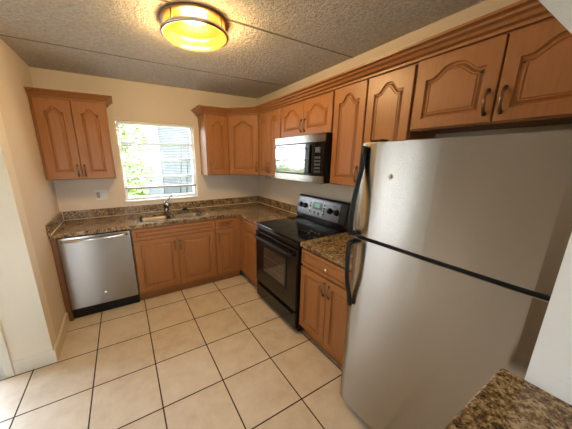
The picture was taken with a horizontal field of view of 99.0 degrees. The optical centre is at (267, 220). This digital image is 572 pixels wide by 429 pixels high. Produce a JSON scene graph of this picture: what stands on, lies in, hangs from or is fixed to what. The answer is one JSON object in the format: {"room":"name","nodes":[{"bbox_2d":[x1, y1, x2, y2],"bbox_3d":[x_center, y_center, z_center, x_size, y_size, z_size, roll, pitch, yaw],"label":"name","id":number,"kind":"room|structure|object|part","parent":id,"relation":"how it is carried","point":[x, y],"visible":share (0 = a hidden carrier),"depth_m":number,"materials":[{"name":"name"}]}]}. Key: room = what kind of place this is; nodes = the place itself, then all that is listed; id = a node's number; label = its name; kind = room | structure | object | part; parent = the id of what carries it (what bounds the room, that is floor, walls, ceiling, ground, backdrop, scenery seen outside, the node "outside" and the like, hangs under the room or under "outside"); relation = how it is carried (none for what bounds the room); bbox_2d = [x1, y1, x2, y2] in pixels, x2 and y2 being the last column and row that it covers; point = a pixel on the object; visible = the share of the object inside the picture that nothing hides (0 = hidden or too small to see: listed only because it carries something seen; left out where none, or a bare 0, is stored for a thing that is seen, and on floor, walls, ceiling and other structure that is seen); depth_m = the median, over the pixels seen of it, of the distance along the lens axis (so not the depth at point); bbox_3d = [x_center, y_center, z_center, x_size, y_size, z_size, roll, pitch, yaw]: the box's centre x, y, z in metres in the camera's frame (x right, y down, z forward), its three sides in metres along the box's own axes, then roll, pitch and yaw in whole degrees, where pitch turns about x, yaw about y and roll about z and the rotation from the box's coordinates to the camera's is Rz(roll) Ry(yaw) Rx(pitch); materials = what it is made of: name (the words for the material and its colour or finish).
{"room":"kitchen","nodes":[
{"label":"kitchen","id":0,"kind":"room"},
{"bbox_2d":[0,111,56,378],"bbox_3d":[-2.836,0.147,1.149,2.491,2.589,0.140,-8,16,-29],"label":"wall","id":1,"kind":"structure","parent":0,"point":[26,323],"depth_m":1.77,"materials":[{"name":"beige paint"}]},
{"bbox_2d":[0,361,4,376],"bbox_3d":[-2.499,0.230,1.375,1.129,2.078,0.100,-8,16,-29],"label":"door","id":2,"kind":"structure","parent":1,"relation":"in","point":[2,373],"depth_m":1.84,"materials":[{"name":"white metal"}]},
{"bbox_2d":[0,324,14,377],"bbox_3d":[-1.947,0.131,1.587,0.050,2.170,0.022,-8,16,-29],"label":"trim","id":3,"kind":"structure","parent":1,"relation":"attached to","point":[5,358],"depth_m":1.80,"materials":[{"name":"white paint"}]},
{"bbox_2d":[12,350,54,374],"bbox_3d":[-1.827,1.109,1.913,0.236,0.113,0.014,-8,16,-29],"label":"baseboard","id":4,"kind":"structure","parent":1,"relation":"attached to","point":[22,365],"depth_m":1.91,"materials":[{"name":"white paint"}]},
{"bbox_2d":[0,38,65,337],"bbox_3d":[-2.115,-0.125,2.229,0.120,2.589,1.050,-8,16,-29],"label":"wall","id":5,"kind":"structure","parent":0,"point":[39,198],"depth_m":2.03,"materials":[{"name":"beige paint"}]},
{"bbox_2d":[45,212,63,235],"bbox_3d":[-2.152,0.021,2.476,0.020,0.098,0.658,-8,16,-29],"label":"backsplash","id":6,"kind":"structure","parent":5,"relation":"attached to","point":[50,227],"depth_m":2.38,"materials":[{"name":"brown stone"}]},
{"bbox_2d":[53,312,69,361],"bbox_3d":[-1.863,1.034,2.211,0.014,0.113,0.579,-8,16,-29],"label":"baseboard","id":7,"kind":"structure","parent":5,"relation":"attached to","point":[58,345],"depth_m":2.15,"materials":[{"name":"white paint"}]},
{"bbox_2d":[29,67,257,279],"bbox_3d":[-1.273,-0.415,3.384,2.819,2.589,0.150,-8,16,-29],"label":"wall","id":8,"kind":"structure","parent":0,"point":[132,101],"depth_m":2.94,"materials":[{"name":"beige paint"}]},
{"bbox_2d":[23,86,116,180],"bbox_3d":[-1.948,-0.854,2.549,0.658,0.823,0.368,-8,16,-29],"label":"upper cabinet","id":9,"kind":"object","parent":8,"relation":"attached to","point":[73,136],"visible":1,"depth_m":2.40,"materials":[{"name":"brown wood"}]},
{"bbox_3d":[-2.027,-0.775,2.368,0.274,0.742,0.020,-8,16,-29],"label":"door","id":10,"kind":"part","parent":9,"relation":"part of","materials":[{"name":"brown wood"}]},
{"bbox_3d":[-1.947,-1.226,2.455,0.657,0.056,0.367,-8,16,-29],"label":"crown","id":11,"kind":"part","parent":9,"relation":"part of","materials":[{"name":"brown wood"}]},
{"bbox_3d":[-1.785,-0.809,2.506,0.274,0.742,0.020,-8,16,-29],"label":"door","id":12,"kind":"part","parent":9,"relation":"part of","materials":[{"name":"brown wood"}]},
{"bbox_2d":[95,190,107,199],"bbox_3d":[-1.971,-0.302,2.890,0.114,0.116,0.016,-8,16,-29],"label":"outlet plate","id":13,"kind":"object","parent":8,"relation":"attached to","point":[100,194],"visible":1,"depth_m":2.89,"materials":[{"name":"beige plastic"}]},
{"bbox_2d":[115,121,198,202],"bbox_3d":[-1.404,-0.756,3.189,0.918,0.964,0.138,-8,16,-29],"label":"window","id":14,"kind":"structure","parent":8,"relation":"in","point":[194,194],"depth_m":3.21,"materials":[{"name":"white metal"}]},
{"bbox_2d":[116,120,195,188],"bbox_3d":[-1.386,-0.827,3.140,0.876,0.799,0.044,-8,16,-29],"label":"window blind","id":15,"kind":"object","parent":14,"relation":"attached to","point":[119,122],"visible":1,"depth_m":3.10,"materials":[{"name":"white plastic"}]},
{"bbox_3d":[-1.390,-0.450,3.241,0.872,0.018,0.028,-8,16,-29],"label":"rail","id":16,"kind":"part","parent":15,"relation":"part of","materials":[{"name":"white plastic"}]},
{"bbox_3d":[-1.420,-0.989,3.160,0.820,0.026,0.042,-8,16,-29],"label":"sash rail","id":17,"kind":"part","parent":14,"relation":"part of","materials":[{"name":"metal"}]},
{"bbox_3d":[-1.420,-0.795,3.209,0.820,0.026,0.042,-8,16,-29],"label":"sash rail","id":18,"kind":"part","parent":14,"relation":"part of","materials":[{"name":"metal"}]},
{"bbox_3d":[-1.421,-0.456,3.295,0.820,0.026,0.042,-8,16,-29],"label":"sash rail","id":19,"kind":"part","parent":14,"relation":"part of","materials":[{"name":"metal"}]},
{"bbox_3d":[-1.421,-0.592,3.260,0.820,0.026,0.042,-8,16,-29],"label":"sash rail","id":20,"kind":"part","parent":14,"relation":"part of","materials":[{"name":"metal"}]},
{"bbox_3d":[-1.388,-0.292,3.277,0.918,0.020,0.072,-8,16,-29],"label":"sill","id":21,"kind":"part","parent":14,"relation":"part of","materials":[{"name":"white paint"}]},
{"bbox_2d":[63,196,257,219],"bbox_3d":[-1.234,-0.201,3.359,2.484,0.098,0.020,-8,16,-29],"label":"backsplash","id":22,"kind":"structure","parent":8,"relation":"attached to","point":[68,215],"depth_m":3.17,"materials":[{"name":"brown stone"}]},
{"bbox_2d":[198,113,229,174],"bbox_3d":[-0.715,-1.000,3.268,0.302,0.758,0.356,-8,16,-29],"label":"upper cabinet","id":23,"kind":"object","parent":8,"relation":"attached to","point":[212,128],"visible":1,"depth_m":3.15,"materials":[{"name":"brown wood"}]},
{"bbox_2d":[191,0,553,116],"bbox_3d":[0.142,-1.101,1.968,0.692,0.095,3.351,-8,16,-29],"label":"crown molding","id":24,"kind":"structure","parent":23,"relation":"on","point":[522,13],"depth_m":1.36,"materials":[{"name":"brown wood"}]},
{"bbox_2d":[0,270,369,428],"bbox_3d":[-0.491,1.688,0.115,4.900,0.120,7.000,-8,16,-29],"label":"floor","id":25,"kind":"structure","parent":0,"point":[214,355],"depth_m":1.87,"materials":[{"name":"tile"}]},
{"bbox_2d":[50,238,74,320],"bbox_3d":[-2.151,0.530,2.628,0.047,0.883,0.619,-8,16,-29],"label":"end panel","id":26,"kind":"object","parent":25,"relation":"on","point":[54,245],"visible":0.36,"depth_m":2.36,"materials":[{"name":"brown wood"}]},
{"bbox_2d":[57,229,139,317],"bbox_3d":[-1.851,0.499,2.761,0.601,0.880,0.685,-8,16,-29],"label":"dishwasher","id":27,"kind":"object","parent":25,"relation":"on","point":[99,269],"visible":0.99,"depth_m":2.51,"materials":[{"name":"silver metal"}]},
{"bbox_3d":[-1.691,0.176,2.400,0.547,0.025,0.058,-8,16,-29],"label":"handle","id":28,"kind":"part","parent":27,"relation":"part of","materials":[{"name":"silver metal"}]},
{"bbox_2d":[131,212,216,299],"bbox_3d":[-1.202,0.401,3.146,0.908,0.883,0.661,-8,16,-29],"label":"base cabinet","id":29,"kind":"object","parent":25,"relation":"on","point":[170,258],"visible":0.98,"depth_m":2.87,"materials":[{"name":"brown wood"}]},
{"bbox_3d":[-1.248,0.500,2.800,0.441,0.605,0.020,-8,16,-29],"label":"door","id":30,"kind":"part","parent":29,"relation":"part of","materials":[{"name":"brown wood"}]},
{"bbox_2d":[45,196,297,238],"bbox_3d":[-0.944,-0.059,2.886,2.526,0.138,1.164,-8,16,-29],"label":"countertop","id":31,"kind":"structure","parent":29,"relation":"on","point":[254,209],"depth_m":2.97,"materials":[{"name":"brown stone"}]},
{"bbox_2d":[164,195,171,211],"bbox_3d":[-1.278,-0.210,3.166,0.121,0.211,0.211,-8,16,-29],"label":"faucet","id":32,"kind":"object","parent":31,"relation":"on","point":[166,205],"visible":1,"depth_m":3.20,"materials":[{"name":"silver metal"}]},
{"bbox_2d":[139,212,200,221],"bbox_3d":[-1.192,0.056,3.068,0.745,0.202,0.414,-8,16,-29],"label":"sink","id":33,"kind":"object","parent":31,"relation":"in","point":[169,216],"visible":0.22,"depth_m":3.18,"materials":[{"name":"metal"}]},
{"bbox_3d":[-1.354,0.086,2.978,0.370,0.188,0.414,-8,16,-29],"label":"bowl","id":34,"kind":"part","parent":33,"relation":"part of","materials":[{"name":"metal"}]},
{"bbox_3d":[-1.031,0.040,3.162,0.370,0.188,0.414,-8,16,-29],"label":"bowl","id":35,"kind":"part","parent":33,"relation":"part of","materials":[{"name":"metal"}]},
{"bbox_3d":[-1.053,0.108,2.818,0.892,0.118,0.020,-8,16,-29],"label":"false drawer","id":36,"kind":"part","parent":29,"relation":"part of","materials":[{"name":"brown wood"}]},
{"bbox_3d":[-0.862,0.446,3.020,0.445,0.605,0.020,-8,16,-29],"label":"door","id":37,"kind":"part","parent":29,"relation":"part of","materials":[{"name":"brown wood"}]},
{"bbox_2d":[214,216,240,280],"bbox_3d":[-0.659,0.324,3.456,0.346,0.883,0.661,-8,16,-29],"label":"base cabinet","id":38,"kind":"object","parent":25,"relation":"on","point":[227,230],"visible":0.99,"depth_m":3.20,"materials":[{"name":"brown wood"}]},
{"bbox_3d":[-0.547,0.036,3.107,0.248,0.118,0.020,-8,16,-29],"label":"drawer","id":39,"kind":"part","parent":38,"relation":"part of","materials":[{"name":"brown wood"}]},
{"bbox_3d":[-0.548,0.401,3.199,0.248,0.605,0.020,-8,16,-29],"label":"door","id":40,"kind":"part","parent":38,"relation":"part of","materials":[{"name":"brown wood"}]},
{"bbox_2d":[240,217,256,286],"bbox_3d":[0.012,0.387,3.214,0.661,0.883,0.554,-8,16,-29],"label":"base cabinet","id":41,"kind":"object","parent":25,"relation":"on","point":[247,228],"visible":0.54,"depth_m":3.05,"materials":[{"name":"brown wood"}]},
{"bbox_3d":[-0.199,0.083,2.925,0.020,0.118,0.395,-8,16,-29],"label":"drawer","id":42,"kind":"part","parent":41,"relation":"part of","materials":[{"name":"brown wood"}]},
{"bbox_3d":[-0.200,0.448,3.017,0.020,0.605,0.395,-8,16,-29],"label":"door","id":43,"kind":"part","parent":41,"relation":"part of","materials":[{"name":"brown wood"}]},
{"bbox_2d":[254,194,350,331],"bbox_3d":[0.312,0.379,2.602,0.705,1.200,0.763,-8,16,-29],"label":"range","id":44,"kind":"object","parent":25,"relation":"on","point":[278,248],"visible":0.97,"depth_m":2.44,"materials":[{"name":"black metal"}]},
{"bbox_3d":[0.034,0.235,2.396,0.058,0.030,0.692,-8,16,-29],"label":"oven handle","id":45,"kind":"part","parent":44,"relation":"part of","materials":[{"name":"black plastic"}]},
{"bbox_3d":[0.054,0.795,2.551,0.018,0.027,0.663,-8,16,-29],"label":"drawer pull","id":46,"kind":"part","parent":44,"relation":"part of","materials":[{"name":"black metal"}]},
{"bbox_3d":[0.057,0.450,2.465,0.004,0.330,0.453,-8,16,-29],"label":"window trim","id":47,"kind":"part","parent":44,"relation":"part of","materials":[{"name":"black glass"}]},
{"bbox_3d":[0.073,0.854,2.578,0.027,0.180,0.751,-8,16,-29],"label":"storage drawer","id":48,"kind":"part","parent":44,"relation":"part of","materials":[{"name":"black metal"}]},
{"bbox_3d":[0.072,0.467,2.478,0.030,0.600,0.751,-8,16,-29],"label":"oven door","id":49,"kind":"part","parent":44,"relation":"part of","materials":[{"name":"black metal"}]},
{"bbox_3d":[0.079,0.148,2.401,0.018,0.041,0.751,-8,16,-29],"label":"vent trim","id":50,"kind":"part","parent":44,"relation":"part of","materials":[{"name":"black ceramic"}]},
{"bbox_2d":[256,217,344,244],"bbox_3d":[0.307,0.079,2.522,0.562,0.028,0.763,-8,16,-29],"label":"cooktop","id":51,"kind":"object","parent":44,"relation":"in","point":[294,230],"depth_m":2.45,"materials":[{"name":"black glass"}]},
{"bbox_3d":[0.536,-0.132,2.649,0.036,0.179,0.653,-8,16,-29],"label":"control panel","id":52,"kind":"part","parent":44,"relation":"part of","materials":[{"name":"metal"}]},
{"bbox_2d":[299,248,350,366],"bbox_3d":[0.707,0.679,2.068,0.661,0.883,0.644,-8,16,-29],"label":"base cabinet","id":53,"kind":"object","parent":25,"relation":"on","point":[323,297],"visible":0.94,"depth_m":1.93,"materials":[{"name":"brown wood"}]},
{"bbox_3d":[0.379,0.708,2.067,0.020,0.590,0.314,-8,16,-29],"label":"door","id":54,"kind":"part","parent":53,"relation":"part of","materials":[{"name":"brown wood"}]},
{"bbox_3d":[0.461,0.371,1.840,0.020,0.135,0.634,-8,16,-29],"label":"drawer","id":55,"kind":"part","parent":53,"relation":"part of","materials":[{"name":"brown wood"}]},
{"bbox_2d":[300,232,354,269],"bbox_3d":[0.718,0.230,1.958,0.644,0.039,0.651,-8,16,-29],"label":"countertop","id":56,"kind":"structure","parent":53,"relation":"on","point":[332,248],"depth_m":1.96,"materials":[{"name":"brown stone"}]},
{"bbox_3d":[0.540,0.775,1.802,0.020,0.590,0.314,-8,16,-29],"label":"door","id":57,"kind":"part","parent":53,"relation":"part of","materials":[{"name":"brown wood"}]},
{"bbox_2d":[340,129,571,428],"bbox_3d":[0.968,0.449,1.313,0.843,1.700,0.761,-8,16,-29],"label":"refrigerator","id":58,"kind":"object","parent":25,"relation":"on","point":[460,243],"visible":0.98,"depth_m":0.98,"materials":[{"name":"silver metal"}]},
{"bbox_3d":[0.462,0.300,1.381,0.074,0.412,0.034,-8,16,-29],"label":"fridge handle","id":59,"kind":"part","parent":58,"relation":"part of","materials":[{"name":"black plastic"}]},
{"bbox_3d":[0.463,-0.143,1.269,0.073,0.468,0.032,-8,16,-29],"label":"freezer handle","id":60,"kind":"part","parent":58,"relation":"part of","materials":[{"name":"black plastic"}]},
{"bbox_3d":[0.697,0.708,1.215,0.074,1.121,0.761,-8,16,-29],"label":"fridge door","id":61,"kind":"part","parent":58,"relation":"part of","materials":[{"name":"silver metal"}]},
{"bbox_3d":[0.699,-0.087,1.014,0.074,0.487,0.761,-8,16,-29],"label":"freezer door","id":62,"kind":"part","parent":58,"relation":"part of","materials":[{"name":"silver metal"}]},
{"bbox_2d":[0,0,484,98],"bbox_3d":[-0.472,-0.863,-0.523,5.170,0.200,7.300,-8,16,-29],"label":"ceiling","id":63,"kind":"structure","parent":0,"point":[125,28],"depth_m":1.78,"materials":[{"name":"beige paint"}]},
{"bbox_2d":[0,34,286,86],"bbox_3d":[-0.854,-1.491,2.371,2.521,0.004,0.012,-8,16,-29],"label":"trim","id":64,"kind":"structure","parent":63,"relation":"attached to","point":[0,34],"depth_m":2.14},
{"bbox_2d":[158,2,228,51],"bbox_3d":[-0.477,-1.234,1.611,0.441,0.126,0.441,-8,16,-29],"label":"ceiling light","id":65,"kind":"object","parent":63,"relation":"attached to","point":[191,26],"visible":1,"depth_m":1.49,"materials":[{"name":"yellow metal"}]},
{"bbox_3d":[-0.478,-1.192,1.622,0.403,0.040,0.403,-8,16,-29],"label":"lamp shade","id":66,"kind":"part","parent":65,"relation":"part of","materials":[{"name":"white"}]},
{"bbox_2d":[159,0,353,57],"bbox_3d":[-1.357,-1.129,0.938,4.886,0.004,0.012,-8,16,-29],"label":"trim","id":67,"kind":"structure","parent":63,"relation":"attached to","point":[159,0],"depth_m":1.75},
{"bbox_2d":[258,0,571,229],"bbox_3d":[1.727,0.198,0.991,0.150,2.589,7.150,-8,16,-29],"label":"wall","id":68,"kind":"structure","parent":0,"point":[282,190],"depth_m":2.18,"materials":[{"name":"beige paint"}]},
{"bbox_2d":[228,114,259,174],"bbox_3d":[-0.255,-1.028,3.382,0.610,0.758,0.618,-8,16,-29],"label":"upper cabinet","id":69,"kind":"object","parent":68,"relation":"attached to","point":[243,130],"visible":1,"depth_m":3.17,"materials":[{"name":"brown wood"}]},
{"bbox_2d":[259,107,281,176],"bbox_3d":[0.136,-0.925,2.980,0.356,0.758,0.511,-8,16,-29],"label":"upper cabinet","id":70,"kind":"object","parent":68,"relation":"attached to","point":[270,121],"visible":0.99,"depth_m":2.91,"materials":[{"name":"brown wood"}]},
{"bbox_3d":[-0.043,-0.931,3.018,0.020,0.734,0.240,-8,16,-29],"label":"door","id":71,"kind":"part","parent":70,"relation":"part of","materials":[{"name":"brown wood"}]},
{"bbox_3d":[0.081,-0.879,2.814,0.020,0.734,0.240,-8,16,-29],"label":"door","id":72,"kind":"part","parent":70,"relation":"part of","materials":[{"name":"brown wood"}]},
{"bbox_2d":[258,196,297,213],"bbox_3d":[0.136,-0.232,3.497,0.020,0.098,1.164,-8,16,-29],"label":"backsplash","id":73,"kind":"structure","parent":68,"relation":"attached to","point":[285,206],"depth_m":3.44,"materials":[{"name":"brown stone"}]},
{"bbox_2d":[281,90,334,137],"bbox_3d":[0.463,-0.994,2.389,0.356,0.332,0.773,-8,16,-29],"label":"upper cabinet","id":74,"kind":"object","parent":68,"relation":"attached to","point":[313,115],"visible":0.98,"depth_m":2.24,"materials":[{"name":"brown wood"}]},
{"bbox_3d":[0.251,-1.014,2.483,0.020,0.308,0.376,-8,16,-29],"label":"door","id":75,"kind":"part","parent":74,"relation":"part of","materials":[{"name":"brown wood"}]},
{"bbox_2d":[275,132,332,183],"bbox_3d":[0.438,-0.623,2.467,0.411,0.423,0.772,-8,16,-29],"label":"microwave","id":76,"kind":"object","parent":74,"relation":"attached to","point":[304,158],"visible":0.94,"depth_m":2.26,"materials":[{"name":"silver plastic"}]},
{"bbox_3d":[0.249,-0.614,2.438,0.018,0.284,0.631,-8,16,-29],"label":"door","id":77,"kind":"part","parent":76,"relation":"part of","materials":[{"name":"black glass"}]},
{"bbox_3d":[0.283,-0.428,2.423,0.019,0.065,0.770,-8,16,-29],"label":"trim","id":78,"kind":"part","parent":76,"relation":"part of","materials":[{"name":"silver metal"}]},
{"bbox_3d":[0.284,-0.772,2.336,0.019,0.069,0.770,-8,16,-29],"label":"trim","id":79,"kind":"part","parent":76,"relation":"part of","materials":[{"name":"silver metal"}]},
{"bbox_3d":[0.371,-0.554,2.203,0.018,0.250,0.025,-8,16,-29],"label":"door handle","id":80,"kind":"part","parent":76,"relation":"part of","materials":[{"name":"black plastic"}]},
{"bbox_3d":[0.445,-0.532,2.115,0.018,0.284,0.137,-8,16,-29],"label":"control panel","id":81,"kind":"part","parent":76,"relation":"part of","materials":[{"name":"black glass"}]},
{"bbox_3d":[0.443,-0.933,2.166,0.020,0.308,0.376,-8,16,-29],"label":"door","id":82,"kind":"part","parent":74,"relation":"part of","materials":[{"name":"brown wood"}]},
{"bbox_2d":[330,62,434,186],"bbox_3d":[0.824,-0.640,1.844,0.356,0.766,0.650,-8,16,-29],"label":"upper cabinet","id":83,"kind":"object","parent":68,"relation":"attached to","point":[380,106],"visible":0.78,"depth_m":1.72,"materials":[{"name":"brown wood"}]},
{"bbox_3d":[0.625,-0.654,1.917,0.020,0.742,0.305,-8,16,-29],"label":"door","id":84,"kind":"part","parent":83,"relation":"part of","materials":[{"name":"brown wood"}]},
{"bbox_3d":[0.666,-0.352,1.868,0.036,0.123,0.017,-8,16,-29],"label":"handle","id":85,"kind":"part","parent":83,"relation":"part of","materials":[{"name":"brown metal"}]},
{"bbox_3d":[0.789,-0.586,1.646,0.020,0.742,0.318,-8,16,-29],"label":"door","id":86,"kind":"part","parent":83,"relation":"part of","materials":[{"name":"brown wood"}]},
{"bbox_2d":[410,17,571,133],"bbox_3d":[1.194,-0.671,1.188,0.356,0.394,0.802,-8,16,-29],"label":"upper cabinet","id":87,"kind":"object","parent":68,"relation":"attached to","point":[521,77],"visible":1,"depth_m":1.13,"materials":[{"name":"brown wood"}]},
{"bbox_3d":[0.976,-0.694,1.292,0.020,0.370,0.384,-8,16,-29],"label":"door","id":88,"kind":"part","parent":87,"relation":"part of","materials":[{"name":"brown wood"}]},
{"bbox_3d":[1.037,-0.565,1.165,0.036,0.123,0.017,-8,16,-29],"label":"handle","id":89,"kind":"part","parent":87,"relation":"part of","materials":[{"name":"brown metal"}]},
{"bbox_3d":[1.068,-0.552,1.113,0.036,0.123,0.017,-8,16,-29],"label":"handle","id":90,"kind":"part","parent":87,"relation":"part of","materials":[{"name":"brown metal"}]},
{"bbox_3d":[1.178,-0.609,0.959,0.020,0.370,0.397,-8,16,-29],"label":"door","id":91,"kind":"part","parent":87,"relation":"part of","materials":[{"name":"brown wood"}]},
{"bbox_2d":[524,0,571,404],"bbox_3d":[0.527,0.268,0.457,2.459,2.469,0.140,-8,16,-29],"label":"wall","id":92,"kind":"structure","parent":0,"point":[549,369],"depth_m":0.70,"materials":[{"name":"white paint"}]},
{"bbox_2d":[444,368,571,428],"bbox_3d":[0.206,0.658,0.264,1.600,0.040,0.420,-8,16,-29],"label":"countertop","id":93,"kind":"structure","parent":92,"relation":"attached to","point":[507,400],"depth_m":0.69,"materials":[{"name":"brown stone"}]},
{"label":"outside","id":94,"kind":"structure","parent":0,"visible":0},
{"bbox_2d":[127,170,141,196],"bbox_3d":[-10.328,-3.419,21.072,60.000,0.150,39.840,-8,16,-29],"label":"ground","id":95,"kind":"structure","parent":94,"point":[135,170],"depth_m":18.84,"materials":[{"name":"green plant"}]},
{"bbox_2d":[116,124,154,196],"bbox_3d":[-3.462,-1.130,5.876,1.430,2.950,1.280,-8,16,-29],"label":"tree","id":96,"kind":"object","parent":95,"relation":"on","point":[128,166],"visible":0.27,"depth_m":5.86,"materials":[{"name":"green plant"}]},
{"bbox_2d":[136,125,192,195],"bbox_3d":[-1.928,-2.281,9.424,5.250,3.400,2.500,-8,16,-29],"label":"house","id":97,"kind":"structure","parent":95,"relation":"on","point":[184,167],"depth_m":7.46,"materials":[{"name":"grey"}]},
{"bbox_3d":[-3.397,-1.731,7.236,0.430,3.400,0.099,-8,16,-29],"label":"corner post","id":98,"kind":"part","parent":97,"relation":"part of","materials":[{"name":"white"}]},
{"bbox_2d":[158,126,177,194],"bbox_3d":[-3.046,-1.789,7.470,0.380,3.400,0.039,-8,16,-29],"label":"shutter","id":99,"kind":"object","parent":97,"relation":"hanging from","point":[171,180],"depth_m":7.46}
]}

